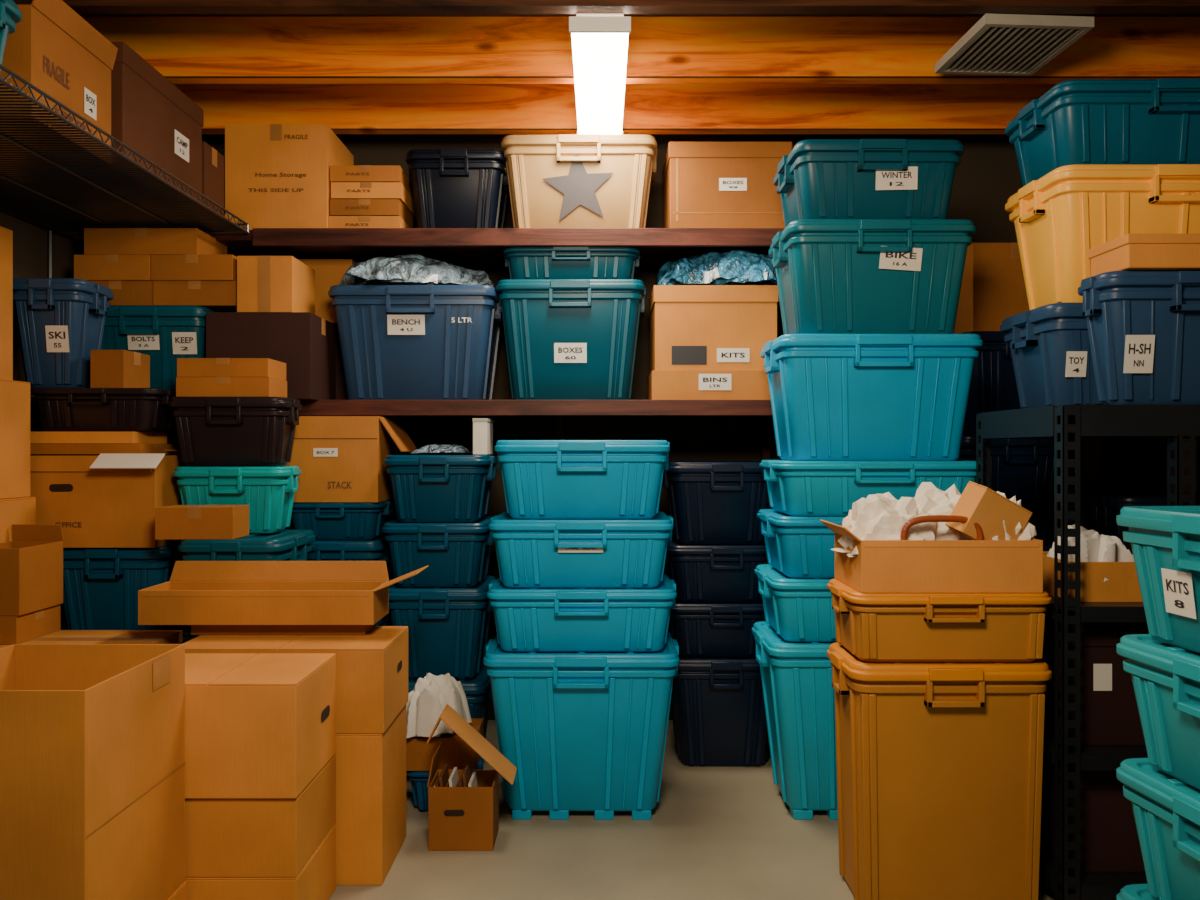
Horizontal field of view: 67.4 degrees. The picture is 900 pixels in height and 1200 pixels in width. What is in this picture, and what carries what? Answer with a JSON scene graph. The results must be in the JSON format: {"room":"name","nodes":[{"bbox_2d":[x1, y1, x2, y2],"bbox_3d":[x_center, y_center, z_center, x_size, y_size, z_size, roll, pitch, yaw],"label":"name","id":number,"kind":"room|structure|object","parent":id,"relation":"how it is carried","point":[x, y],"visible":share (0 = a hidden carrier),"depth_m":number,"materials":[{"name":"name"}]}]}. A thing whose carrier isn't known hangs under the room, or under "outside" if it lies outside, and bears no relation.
{"room":"storage room","nodes":[
{"label":"storage room","id":0,"kind":"room"},
{"bbox_2d":[0,207,83,629],"bbox_3d":[-2.370,-0.185,1.450,0.100,3.070,6.100,0,0,0],"label":"wall","id":1,"kind":"structure","parent":0,"point":[29,239],"depth_m":3.69,"materials":[{"name":"paint"}]},
{"bbox_2d":[0,64,248,277],"bbox_3d":[-1.907,-0.795,2.766,0.826,0.340,2.139,0,0,0],"label":"wire shelf","id":2,"kind":"object","parent":1,"relation":"attached to","point":[67,195],"visible":0.94,"depth_m":3.15,"materials":[{"name":"metal"}]},
{"bbox_2d":[0,0,117,156],"bbox_3d":[-1.845,-1.139,2.754,0.542,0.407,0.469,0,0,-1],"label":"cardboard box","id":3,"kind":"object","parent":2,"relation":"on","point":[53,48],"visible":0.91,"depth_m":2.68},
{"bbox_2d":[111,42,203,200],"bbox_3d":[-1.830,-1.153,3.320,0.470,0.433,0.610,0,0,0],"label":"cardboard box","id":4,"kind":"object","parent":2,"relation":"on","point":[150,115],"visible":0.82,"depth_m":3.24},
{"bbox_2d":[13,0,1199,13],"bbox_3d":[0.090,-1.597,3.017,4.820,0.244,0.056,0,0,0],"label":"joist","id":5,"kind":"object","parent":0,"point":[79,6],"depth_m":2.99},
{"bbox_2d":[173,84,1055,133],"bbox_3d":[0.090,-1.597,4.177,4.820,0.244,0.056,0,0,0],"label":"joist","id":6,"kind":"object","parent":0,"point":[345,108],"depth_m":4.15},
{"bbox_2d":[156,134,1099,719],"bbox_3d":[0.090,-0.185,4.550,5.020,3.070,0.100,0,0,0],"label":"wall","id":7,"kind":"structure","parent":0,"point":[987,175],"depth_m":4.50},
{"bbox_2d":[32,400,772,460],"bbox_3d":[-0.725,0.569,4.070,3.170,1.562,0.820,0,0,0],"label":"wall shelf","id":8,"kind":"object","parent":7,"relation":"attached to","point":[559,409],"visible":0.25,"depth_m":3.79,"materials":[{"name":"brown wood"}]},
{"bbox_2d":[101,306,218,390],"bbox_3d":[-1.887,-0.401,3.900,0.562,0.382,0.458,0,0,0],"label":"storage tote","id":9,"kind":"object","parent":8,"relation":"on","point":[166,334],"visible":0.5,"depth_m":3.70,"materials":[{"name":"teal plastic"}]},
{"bbox_2d":[90,281,153,305],"bbox_3d":[-1.990,-0.644,3.840,0.308,0.102,0.302,0,0,-1],"label":"cardboard box","id":10,"kind":"object","parent":9,"relation":"on","point":[126,293],"visible":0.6,"depth_m":3.69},
{"bbox_2d":[74,254,151,280],"bbox_3d":[-1.995,-0.747,3.830,0.311,0.105,0.302,0,0,1],"label":"cardboard box","id":11,"kind":"object","parent":10,"relation":"on","point":[107,267],"visible":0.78,"depth_m":3.68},
{"bbox_2d":[84,228,226,254],"bbox_3d":[-1.879,-0.854,3.830,0.462,0.108,0.302,0,0,0],"label":"cardboard box","id":12,"kind":"object","parent":11,"relation":"on","point":[97,241],"visible":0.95,"depth_m":3.68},
{"bbox_2d":[206,312,335,399],"bbox_3d":[-1.398,-0.387,3.860,0.427,0.354,0.360,0,0,0],"label":"cardboard box","id":13,"kind":"object","parent":8,"relation":"on","point":[304,341],"visible":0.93,"depth_m":3.68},
{"bbox_2d":[237,256,314,313],"bbox_3d":[-1.372,-0.679,3.830,0.225,0.231,0.302,0,0,0],"label":"cardboard box","id":14,"kind":"object","parent":13,"relation":"on","point":[264,283],"visible":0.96,"depth_m":3.68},
{"bbox_2d":[328,285,502,399],"bbox_3d":[-0.809,-0.457,4.080,0.741,0.494,0.518,0,0,0],"label":"storage tote","id":15,"kind":"object","parent":8,"relation":"on","point":[398,342],"visible":0.86,"depth_m":3.87,"materials":[{"name":"blue plastic"}]},
{"bbox_2d":[339,254,492,285],"bbox_3d":[-0.833,-0.788,4.053,0.660,0.156,0.411,0,0,-18],"label":"bundle","id":16,"kind":"object","parent":15,"relation":"on","point":[410,269],"visible":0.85,"depth_m":3.90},
{"bbox_2d":[496,279,645,399],"bbox_3d":[-0.126,-0.469,4.070,0.661,0.519,0.498,0,0,0],"label":"storage tote","id":17,"kind":"object","parent":8,"relation":"on","point":[566,339],"visible":0.88,"depth_m":3.87,"materials":[{"name":"teal plastic"}]},
{"bbox_2d":[503,247,639,278],"bbox_3d":[-0.124,-0.802,4.080,0.610,0.144,0.458,0,0,0],"label":"storage tote","id":18,"kind":"object","parent":17,"relation":"on","point":[520,262],"visible":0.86,"depth_m":3.89,"materials":[{"name":"teal plastic"}]},
{"bbox_2d":[647,371,770,399],"bbox_3d":[0.491,-0.275,4.038,0.538,0.129,0.404,0,0,0],"label":"cardboard box","id":19,"kind":"object","parent":8,"relation":"on","point":[661,385],"visible":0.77,"depth_m":3.84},
{"bbox_2d":[649,285,777,372],"bbox_3d":[0.496,-0.522,4.040,0.532,0.364,0.390,0,0,0],"label":"cardboard box","id":20,"kind":"object","parent":19,"relation":"on","point":[693,327],"visible":0.86,"depth_m":3.85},
{"bbox_2d":[655,249,776,284],"bbox_3d":[0.538,-0.811,4.059,0.580,0.201,0.419,0,0,7],"label":"bundle","id":21,"kind":"object","parent":20,"relation":"on","point":[734,267],"visible":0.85,"depth_m":3.89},
{"bbox_2d":[76,228,784,337],"bbox_3d":[-0.685,-0.578,4.155,3.130,0.734,0.650,0,0,0],"label":"wall shelf","id":22,"kind":"object","parent":7,"relation":"attached to","point":[469,248],"visible":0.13,"depth_m":3.83,"materials":[{"name":"brown wood"}]},
{"bbox_2d":[225,124,353,229],"bbox_3d":[-1.397,-1.175,4.089,0.440,0.460,0.424,0,0,0],"label":"cardboard box","id":23,"kind":"object","parent":22,"relation":"on","point":[277,175],"visible":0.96,"depth_m":3.88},
{"bbox_2d":[405,149,508,227],"bbox_3d":[-0.633,-1.127,4.100,0.460,0.364,0.418,0,0,0],"label":"storage tote","id":24,"kind":"object","parent":22,"relation":"on","point":[452,188],"visible":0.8,"depth_m":3.93,"materials":[{"name":"plastic"}]},
{"bbox_2d":[501,134,657,227],"bbox_3d":[-0.090,-1.153,4.095,0.697,0.416,0.468,0,0,0],"label":"storage tote","id":25,"kind":"object","parent":22,"relation":"on","point":[560,180],"visible":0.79,"depth_m":3.90,"materials":[{"name":"beige plastic"}]},
{"bbox_2d":[662,142,791,227],"bbox_3d":[0.563,-1.137,4.090,0.532,0.384,0.430,0,0,0],"label":"cardboard box","id":26,"kind":"object","parent":22,"relation":"on","point":[705,184],"visible":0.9,"depth_m":3.88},
{"bbox_2d":[79,14,1199,16],"bbox_3d":[0.090,-1.760,1.500,5.020,0.080,6.200,0,0,0],"label":"ceiling","id":27,"kind":"structure","parent":0,"point":[81,15],"depth_m":3.56,"materials":[{"name":"brown wood"}]},
{"bbox_2d":[569,14,630,134],"bbox_3d":[0.000,-1.440,3.560,0.208,0.069,1.080,0,0,0],"label":"ceiling lamp","id":28,"kind":"object","parent":27,"relation":"attached to","point":[599,41],"visible":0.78,"depth_m":3.34,"materials":[{"name":"white"}]},
{"bbox_2d":[82,17,1199,83],"bbox_3d":[0.090,-1.597,3.597,4.820,0.244,0.057,0,0,0],"label":"joist","id":29,"kind":"object","parent":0,"point":[185,50],"depth_m":3.57,"materials":[{"name":"wood"}]},
{"bbox_2d":[329,720,1080,899],"bbox_3d":[0.090,1.400,1.500,5.020,0.100,6.200,0,0,0],"label":"floor","id":30,"kind":"structure","parent":0,"point":[712,833],"depth_m":3.02,"materials":[{"name":"concrete"}]},
{"bbox_2d":[167,881,186,899],"bbox_3d":[-1.400,1.249,2.154,0.600,0.202,0.488,0,0,0],"label":"cardboard box","id":31,"kind":"object","parent":30,"relation":"on","point":[180,893],"visible":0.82,"depth_m":2.37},
{"bbox_2d":[0,644,185,899],"bbox_3d":[-1.361,0.832,2.163,0.517,0.631,0.465,0,0,0],"label":"cardboard box","id":32,"kind":"object","parent":31,"relation":"on","point":[92,736],"visible":1,"depth_m":2.04,"materials":[{"name":"cardboard"}]},
{"bbox_2d":[185,823,335,899],"bbox_3d":[-1.048,1.248,2.589,0.473,0.204,0.362,0,0,0],"label":"cardboard box","id":33,"kind":"object","parent":30,"relation":"on","point":[316,880],"visible":0.39,"depth_m":2.41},
{"bbox_2d":[185,753,335,876],"bbox_3d":[-1.048,1.038,2.589,0.473,0.214,0.362,0,0,0],"label":"cardboard box","id":34,"kind":"object","parent":33,"relation":"on","point":[225,837],"visible":0.54,"depth_m":2.41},
{"bbox_2d":[185,653,335,797],"bbox_3d":[-1.047,0.776,2.580,0.476,0.307,0.360,0,0,0],"label":"cardboard box","id":35,"kind":"object","parent":34,"relation":"on","point":[261,725],"visible":0.71,"depth_m":2.40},
{"bbox_2d":[335,705,405,884],"bbox_3d":[-0.988,1.115,2.965,0.625,0.469,0.350,0,0,0],"label":"cardboard box","id":36,"kind":"object","parent":30,"relation":"on","point":[370,822],"visible":0.37,"depth_m":2.79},
{"bbox_2d":[183,626,407,733],"bbox_3d":[-0.999,0.748,2.970,0.662,0.264,0.360,0,0,0],"label":"cardboard box","id":37,"kind":"object","parent":36,"relation":"on","point":[372,667],"visible":0.54,"depth_m":2.79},
{"bbox_2d":[191,623,375,634],"bbox_3d":[-1.070,0.594,3.065,0.580,0.042,0.150,0,0,0],"label":"carton","id":38,"kind":"object","parent":37,"relation":"on","point":[195,629],"visible":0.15,"depth_m":2.99,"materials":[{"name":"cardboard"}]},
{"bbox_2d":[138,561,428,624],"bbox_3d":[-1.055,0.481,3.056,0.910,0.181,0.236,0,0,0],"label":"cardboard box","id":39,"kind":"object","parent":38,"relation":"on","point":[196,592],"visible":1,"depth_m":2.94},
{"bbox_2d":[406,663,492,777],"bbox_3d":[-0.668,1.145,3.830,0.436,0.409,0.438,0,0,0],"label":"storage tote","id":40,"kind":"object","parent":30,"relation":"on","point":[477,689],"visible":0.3,"depth_m":3.67,"materials":[{"name":"plastic"}]},
{"bbox_2d":[389,575,495,678],"bbox_3d":[-0.670,0.750,3.830,0.448,0.379,0.438,0,0,0],"label":"storage tote","id":41,"kind":"object","parent":40,"relation":"on","point":[448,627],"visible":0.71,"depth_m":3.65,"materials":[{"name":"plastic"}]},
{"bbox_2d":[382,516,493,586],"bbox_3d":[-0.672,0.428,3.830,0.452,0.263,0.438,0,0,0],"label":"storage tote","id":42,"kind":"object","parent":41,"relation":"on","point":[456,554],"visible":0.87,"depth_m":3.65,"materials":[{"name":"plastic"}]},
{"bbox_2d":[384,455,496,521],"bbox_3d":[-0.668,0.159,3.830,0.444,0.275,0.438,0,0,0],"label":"storage tote","id":43,"kind":"object","parent":42,"relation":"on","point":[425,488],"visible":0.99,"depth_m":3.65,"materials":[{"name":"plastic"}]},
{"bbox_2d":[427,742,498,850],"bbox_3d":[-0.471,1.194,3.114,0.223,0.313,0.172,0,0,0],"label":"cardboard box","id":44,"kind":"object","parent":30,"relation":"on","point":[459,818],"visible":0.93,"depth_m":3.03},
{"bbox_2d":[484,631,678,819],"bbox_3d":[-0.066,1.040,3.440,0.726,0.620,0.498,0,0,0],"label":"storage tote","id":45,"kind":"object","parent":30,"relation":"on","point":[580,730],"visible":0.77,"depth_m":3.25,"materials":[{"name":"plastic"}]},
{"bbox_2d":[487,573,676,650],"bbox_3d":[-0.066,0.614,3.440,0.704,0.230,0.498,0,0,0],"label":"storage tote","id":46,"kind":"object","parent":45,"relation":"on","point":[526,618],"visible":0.84,"depth_m":3.23,"materials":[{"name":"plastic"}]},
{"bbox_2d":[488,512,672,587],"bbox_3d":[-0.068,0.374,3.440,0.686,0.248,0.498,0,0,0],"label":"storage tote","id":47,"kind":"object","parent":46,"relation":"on","point":[539,553],"visible":0.94,"depth_m":3.23,"materials":[{"name":"plastic"}]},
{"bbox_2d":[495,440,669,518],"bbox_3d":[-0.064,0.107,3.440,0.651,0.284,0.498,0,0,0],"label":"storage tote","id":48,"kind":"object","parent":47,"relation":"on","point":[543,479],"visible":1,"depth_m":3.23,"materials":[{"name":"plastic"}]},
{"bbox_2d":[671,655,768,766],"bbox_3d":[0.531,1.115,3.970,0.511,0.471,0.438,0,0,0],"label":"storage tote","id":49,"kind":"object","parent":30,"relation":"on","point":[718,707],"visible":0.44,"depth_m":3.80,"materials":[{"name":"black plastic"}]},
{"bbox_2d":[669,597,764,656],"bbox_3d":[0.531,0.762,3.970,0.511,0.231,0.438,0,0,0],"label":"storage tote","id":50,"kind":"object","parent":49,"relation":"on","point":[700,629],"visible":0.56,"depth_m":3.79,"materials":[{"name":"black plastic"}]},
{"bbox_2d":[665,537,768,601],"bbox_3d":[0.531,0.524,3.970,0.511,0.244,0.438,0,0,0],"label":"storage tote","id":51,"kind":"object","parent":50,"relation":"on","point":[700,572],"visible":0.66,"depth_m":3.79,"materials":[{"name":"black plastic"}]},
{"bbox_2d":[663,461,772,543],"bbox_3d":[0.531,0.226,3.970,0.511,0.350,0.438,0,0,0],"label":"storage tote","id":52,"kind":"object","parent":51,"relation":"on","point":[711,502],"visible":0.75,"depth_m":3.79,"materials":[{"name":"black plastic"}]},
{"bbox_2d":[752,621,837,819],"bbox_3d":[0.955,1.022,3.430,0.711,0.656,0.478,0,0,0],"label":"storage tote","id":53,"kind":"object","parent":30,"relation":"on","point":[796,677],"visible":0.38,"depth_m":3.26,"materials":[{"name":"plastic"}]},
{"bbox_2d":[754,564,836,641],"bbox_3d":[0.964,0.578,3.430,0.708,0.230,0.478,0,0,0],"label":"storage tote","id":54,"kind":"object","parent":53,"relation":"on","point":[798,609],"visible":0.44,"depth_m":3.24,"materials":[{"name":"plastic"}]},
{"bbox_2d":[757,509,846,577],"bbox_3d":[0.976,0.351,3.430,0.711,0.223,0.478,0,0,0],"label":"storage tote","id":55,"kind":"object","parent":54,"relation":"on","point":[796,546],"visible":0.47,"depth_m":3.23,"materials":[{"name":"plastic"}]},
{"bbox_2d":[759,460,984,515],"bbox_3d":[1.013,0.139,3.430,0.765,0.198,0.478,0,0,0],"label":"storage tote","id":56,"kind":"object","parent":55,"relation":"on","point":[795,488],"visible":0.87,"depth_m":3.23,"materials":[{"name":"plastic"}]},
{"bbox_2d":[760,334,982,460],"bbox_3d":[1.012,-0.188,3.430,0.754,0.454,0.478,0,0,0],"label":"storage tote","id":57,"kind":"object","parent":56,"relation":"on","point":[834,397],"visible":1,"depth_m":3.24,"materials":[{"name":"plastic"}]},
{"bbox_2d":[768,219,975,334],"bbox_3d":[1.015,-0.620,3.430,0.697,0.408,0.478,0,0,0],"label":"storage tote","id":58,"kind":"object","parent":57,"relation":"on","point":[834,276],"visible":0.94,"depth_m":3.24,"materials":[{"name":"teal plastic"}]},
{"bbox_2d":[773,139,964,227],"bbox_3d":[1.004,-0.967,3.430,0.633,0.283,0.478,0,0,0],"label":"storage tote","id":59,"kind":"object","parent":58,"relation":"on","point":[819,178],"visible":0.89,"depth_m":3.23,"materials":[{"name":"teal plastic"}]},
{"bbox_2d":[827,642,1051,899],"bbox_3d":[1.020,0.985,2.750,0.608,0.730,0.358,0,0,0],"label":"storage tote","id":60,"kind":"object","parent":30,"relation":"on","point":[940,764],"visible":0.87,"depth_m":2.61,"materials":[{"name":"plastic"}]},
{"bbox_2d":[827,579,1051,661],"bbox_3d":[1.020,0.516,2.750,0.608,0.205,0.358,0,0,0],"label":"storage tote","id":61,"kind":"object","parent":60,"relation":"on","point":[874,627],"visible":0.81,"depth_m":2.61,"materials":[{"name":"plastic"}]},
{"bbox_2d":[820,519,1042,592],"bbox_3d":[0.993,0.318,2.749,0.574,0.190,0.302,0,0,0],"label":"cardboard box","id":62,"kind":"object","parent":61,"relation":"on","point":[879,566],"visible":0.94,"depth_m":2.60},
{"bbox_2d":[831,492,935,556],"bbox_3d":[0.862,0.225,2.740,0.293,0.190,0.265,0,0,0],"label":"crumpled paper","id":63,"kind":"object","parent":62,"relation":"in","point":[876,516],"visible":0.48,"depth_m":2.68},
{"bbox_2d":[945,481,1031,539],"bbox_3d":[1.155,0.204,2.675,0.231,0.223,0.117,0,0,-17],"label":"carton","id":64,"kind":"object","parent":62,"relation":"in","point":[980,504],"visible":0.94,"depth_m":2.63,"materials":[{"name":"cardboard"}]},
{"bbox_2d":[976,405,1199,899],"bbox_3d":[1.745,0.610,2.883,0.836,1.480,0.600,0,0,0],"label":"storage rack","id":65,"kind":"object","parent":30,"relation":"on","point":[1079,423],"visible":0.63,"depth_m":2.58,"materials":[{"name":"metal"}]},
{"bbox_2d":[1000,303,1108,408],"bbox_3d":[1.650,-0.295,2.990,0.518,0.328,0.418,0,0,0],"label":"storage tote","id":66,"kind":"object","parent":65,"relation":"on","point":[1050,349],"visible":0.51,"depth_m":2.85,"materials":[{"name":"blue plastic"}]},
{"bbox_2d":[1005,164,1199,309],"bbox_3d":[1.820,-0.672,2.985,0.818,0.425,0.438,0,0,0],"label":"storage tote","id":67,"kind":"object","parent":66,"relation":"on","point":[1063,214],"visible":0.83,"depth_m":2.81,"materials":[{"name":"yellow plastic"}]},
{"bbox_2d":[1005,79,1199,186],"bbox_3d":[1.820,-1.017,2.985,0.818,0.262,0.438,0,0,0],"label":"storage tote","id":68,"kind":"object","parent":67,"relation":"on","point":[1076,121],"visible":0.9,"depth_m":2.81,"materials":[{"name":"plastic"}]},
{"bbox_2d":[1040,757,1144,871],"bbox_3d":[1.525,1.091,2.860,0.280,0.319,0.410,0,0,0],"label":"cardboard box","id":69,"kind":"object","parent":65,"relation":"on","point":[1109,840],"visible":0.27,"depth_m":2.66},
{"bbox_2d":[1043,551,1142,601],"bbox_3d":[1.515,0.391,2.800,0.250,0.119,0.280,0,0,0],"label":"cardboard box","id":70,"kind":"object","parent":65,"relation":"on","point":[1122,585],"visible":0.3,"depth_m":2.66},
{"bbox_2d":[1040,609,1148,745],"bbox_3d":[1.525,0.693,2.860,0.280,0.364,0.410,0,0,0],"label":"cardboard box","id":71,"kind":"object","parent":65,"relation":"on","point":[1109,713],"visible":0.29,"depth_m":2.66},
{"bbox_2d":[1078,270,1199,404],"bbox_3d":[1.720,-0.324,2.670,0.558,0.385,0.218,0,0,0],"label":"storage tote","id":72,"kind":"object","parent":65,"relation":"on","point":[1143,326],"visible":1,"depth_m":2.61,"materials":[{"name":"blue plastic"}]},
{"bbox_2d":[1088,234,1199,276],"bbox_3d":[1.725,-0.566,2.655,0.460,0.097,0.210,0,0,0],"label":"cardboard box","id":73,"kind":"object","parent":72,"relation":"on","point":[1128,251],"visible":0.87,"depth_m":2.56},
{"bbox_2d":[1116,884,1157,899],"bbox_3d":[1.490,1.200,1.900,0.478,0.299,0.638,0,0,-6],"label":"storage tote","id":74,"kind":"object","parent":30,"relation":"on","point":[1133,891],"visible":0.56,"depth_m":2.15,"materials":[{"name":"teal plastic"}]},
{"bbox_2d":[1116,758,1199,899],"bbox_3d":[1.490,0.898,1.900,0.478,0.304,0.638,0,0,-6],"label":"storage tote","id":75,"kind":"object","parent":74,"relation":"on","point":[1166,809],"visible":0.91,"depth_m":2.03,"materials":[{"name":"teal plastic"}]},
{"bbox_2d":[1116,634,1199,789],"bbox_3d":[1.490,0.596,1.900,0.478,0.299,0.638,0,0,-6],"label":"storage tote","id":76,"kind":"object","parent":75,"relation":"on","point":[1165,676],"visible":0.96,"depth_m":2.02,"materials":[{"name":"teal plastic"}]},
{"bbox_2d":[1116,506,1199,652],"bbox_3d":[1.490,0.290,1.900,0.478,0.309,0.638,0,0,-6],"label":"storage tote","id":77,"kind":"object","parent":76,"relation":"on","point":[1164,540],"visible":1,"depth_m":2.02,"materials":[{"name":"teal plastic"}]},
{"bbox_3d":[-2.192,1.186,3.110,0.225,0.329,0.420,0,0,0],"label":"cardboard box","id":78,"kind":"object","parent":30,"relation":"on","visible":0},
{"bbox_3d":[-2.192,0.863,3.110,0.225,0.315,0.420,0,0,0],"label":"cardboard box","id":79,"kind":"object","parent":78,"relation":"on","visible":0},
{"bbox_2d":[0,497,35,542],"bbox_3d":[-2.192,0.439,3.110,0.225,0.531,0.420,0,0,0],"label":"cardboard box","id":80,"kind":"object","parent":79,"relation":"on","point":[21,510],"visible":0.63,"depth_m":3.20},
{"bbox_2d":[0,379,29,498],"bbox_3d":[-2.203,-0.038,3.110,0.205,0.421,0.420,0,0,0],"label":"cardboard box","id":81,"kind":"object","parent":80,"relation":"on","point":[14,395],"visible":1,"depth_m":3.23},
{"bbox_3d":[-1.775,1.170,3.015,0.592,0.360,0.310,0,0,0],"label":"cardboard box","id":82,"kind":"object","parent":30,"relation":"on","visible":0},
{"bbox_2d":[0,630,182,647],"bbox_3d":[-1.770,0.812,3.015,0.602,0.357,0.310,0,0,0],"label":"cardboard box","id":83,"kind":"object","parent":82,"relation":"on","point":[60,636],"visible":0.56,"depth_m":3.06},
{"bbox_2d":[0,604,60,643],"bbox_3d":[-1.985,0.587,3.050,0.172,0.093,0.240,0,0,0],"label":"cardboard box","id":84,"kind":"object","parent":83,"relation":"on","point":[22,628],"visible":0.73,"depth_m":3.00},
{"bbox_2d":[0,524,63,615],"bbox_3d":[-1.980,0.401,3.052,0.180,0.279,0.245,0,0,0],"label":"cardboard box","id":85,"kind":"object","parent":84,"relation":"on","point":[31,564],"visible":1,"depth_m":3.04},
{"bbox_3d":[-1.110,1.170,3.890,0.429,0.359,0.398,0,0,0],"label":"storage tote","id":86,"kind":"object","parent":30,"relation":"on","visible":0},
{"bbox_2d":[376,612,391,625],"bbox_3d":[-1.110,0.821,3.890,0.429,0.339,0.398,0,0,0],"label":"storage tote","id":87,"kind":"object","parent":86,"relation":"on","point":[386,620],"visible":0.05,"depth_m":3.84,"materials":[{"name":"plastic"}]},
{"bbox_2d":[307,533,390,576],"bbox_3d":[-1.110,0.513,3.890,0.429,0.274,0.398,0,0,0],"label":"storage tote","id":88,"kind":"object","parent":87,"relation":"on","point":[377,549],"visible":0.35,"depth_m":3.71,"materials":[{"name":"plastic"}]},
{"bbox_2d":[291,499,394,539],"bbox_3d":[-1.110,0.295,3.890,0.429,0.159,0.398,0,0,0],"label":"storage tote","id":89,"kind":"object","parent":88,"relation":"on","point":[327,520],"visible":0.79,"depth_m":3.73,"materials":[{"name":"plastic"}]},
{"bbox_2d":[284,416,397,501],"bbox_3d":[-1.108,0.038,3.878,0.391,0.354,0.364,0,0,0],"label":"cardboard box","id":90,"kind":"object","parent":89,"relation":"on","point":[338,458],"visible":0.87,"depth_m":3.70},
{"bbox_3d":[-1.328,1.170,3.420,0.398,0.359,0.458,0,0,0],"label":"storage tote","id":91,"kind":"object","parent":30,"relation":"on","visible":0},
{"bbox_2d":[183,627,199,642],"bbox_3d":[-1.328,0.821,3.420,0.398,0.339,0.458,0,0,0],"label":"storage tote","id":92,"kind":"object","parent":91,"relation":"on","point":[187,636],"visible":0.02,"depth_m":3.21,"materials":[{"name":"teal plastic"}]},
{"bbox_2d":[178,530,315,560],"bbox_3d":[-1.328,0.485,3.420,0.398,0.329,0.458,0,0,0],"label":"storage tote","id":93,"kind":"object","parent":92,"relation":"on","point":[285,545],"visible":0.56,"depth_m":3.22,"materials":[{"name":"teal plastic"}]},
{"bbox_2d":[155,505,248,539],"bbox_3d":[-1.454,0.263,3.300,0.276,0.115,0.162,0,0,-1],"label":"cardboard box","id":94,"kind":"object","parent":93,"relation":"on","point":[173,521],"visible":1,"depth_m":3.22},
{"bbox_2d":[173,466,300,532],"bbox_3d":[-1.415,0.192,3.525,0.452,0.256,0.268,0,0,0],"label":"storage tote","id":95,"kind":"object","parent":93,"relation":"on","point":[268,491],"visible":0.9,"depth_m":3.43,"materials":[{"name":"green plastic"}]},
{"bbox_2d":[168,397,301,465],"bbox_3d":[-1.422,-0.070,3.525,0.475,0.265,0.268,0,0,0],"label":"storage tote","id":96,"kind":"object","parent":95,"relation":"on","point":[211,431],"visible":1,"depth_m":3.43,"materials":[{"name":"brown plastic"}]},
{"bbox_3d":[-1.870,1.101,3.530,0.478,0.499,0.318,0,0,0],"label":"storage tote","id":97,"kind":"object","parent":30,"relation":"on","visible":0},
{"bbox_2d":[61,542,185,629],"bbox_3d":[-1.870,0.608,3.530,0.478,0.484,0.318,0,0,0],"label":"storage tote","id":98,"kind":"object","parent":97,"relation":"on","point":[101,586],"visible":0.53,"depth_m":3.41,"materials":[{"name":"plastic"}]},
{"bbox_2d":[30,450,187,547],"bbox_3d":[-1.930,0.182,3.505,0.540,0.366,0.311,0,0,0],"label":"cardboard box","id":99,"kind":"object","parent":98,"relation":"on","point":[94,508],"visible":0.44,"depth_m":3.36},
{"bbox_2d":[30,444,174,453],"bbox_3d":[-1.955,-0.004,3.505,0.472,0.041,0.270,0,0,0],"label":"carton","id":100,"kind":"object","parent":99,"relation":"on","point":[34,448],"visible":0.86,"depth_m":3.37,"materials":[{"name":"cardboard"}]},
{"bbox_2d":[30,432,166,443],"bbox_3d":[-1.955,-0.047,3.505,0.412,0.045,0.270,0,0,0],"label":"carton","id":101,"kind":"object","parent":100,"relation":"on","point":[35,437],"visible":0.93,"depth_m":3.37,"materials":[{"name":"cardboard"}]},
{"bbox_2d":[30,388,175,431],"bbox_3d":[-1.915,-0.151,3.500,0.518,0.163,0.298,0,0,0],"label":"storage tote","id":102,"kind":"object","parent":101,"relation":"on","point":[58,409],"visible":0.89,"depth_m":3.39,"materials":[{"name":"brown plastic"}]},
{"bbox_2d":[13,278,113,387],"bbox_3d":[-2.090,-0.439,3.490,0.328,0.410,0.278,0,0,0],"label":"storage tote","id":103,"kind":"object","parent":102,"relation":"on","point":[59,321],"visible":0.9,"depth_m":3.40,"materials":[{"name":"blue plastic"}]},
{"bbox_3d":[1.800,1.116,4.050,0.498,0.469,0.438,0,0,0],"label":"storage tote","id":104,"kind":"object","parent":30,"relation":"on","visible":0},
{"bbox_2d":[1043,542,1052,550],"bbox_3d":[1.800,0.645,4.050,0.498,0.469,0.438,0,0,0],"label":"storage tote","id":105,"kind":"object","parent":104,"relation":"on","point":[1046,547],"visible":0.02,"depth_m":3.85,"materials":[{"name":"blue plastic"}]},
{"bbox_2d":[957,436,1068,543],"bbox_3d":[1.800,0.175,4.050,0.498,0.469,0.438,0,0,0],"label":"storage tote","id":106,"kind":"object","parent":105,"relation":"on","point":[1023,469],"visible":0.47,"depth_m":3.87,"materials":[{"name":"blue plastic"}]},
{"bbox_2d":[960,331,1020,435],"bbox_3d":[1.800,-0.284,4.050,0.498,0.449,0.438,0,0,0],"label":"storage tote","id":107,"kind":"object","parent":106,"relation":"on","point":[993,387],"visible":0.18,"depth_m":3.88,"materials":[{"name":"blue plastic"}]},
{"bbox_2d":[953,243,1028,333],"bbox_3d":[1.790,-0.700,4.035,0.380,0.380,0.352,0,0,0],"label":"cardboard box","id":108,"kind":"object","parent":107,"relation":"on","point":[993,290],"visible":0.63,"depth_m":3.86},
{"bbox_2d":[935,13,1093,75],"bbox_3d":[1.480,-1.457,3.250,0.380,0.035,0.400,0,0,-3],"label":"ceiling vent","id":109,"kind":"object","parent":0,"point":[997,44],"depth_m":3.21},
{"bbox_2d":[1100,439,1196,492],"bbox_3d":[2.550,-0.185,1.450,0.100,3.070,6.100,0,0,0],"label":"wall","id":110,"kind":"structure","parent":0,"point":[1126,465],"depth_m":4.19,"materials":[{"name":"paint"}]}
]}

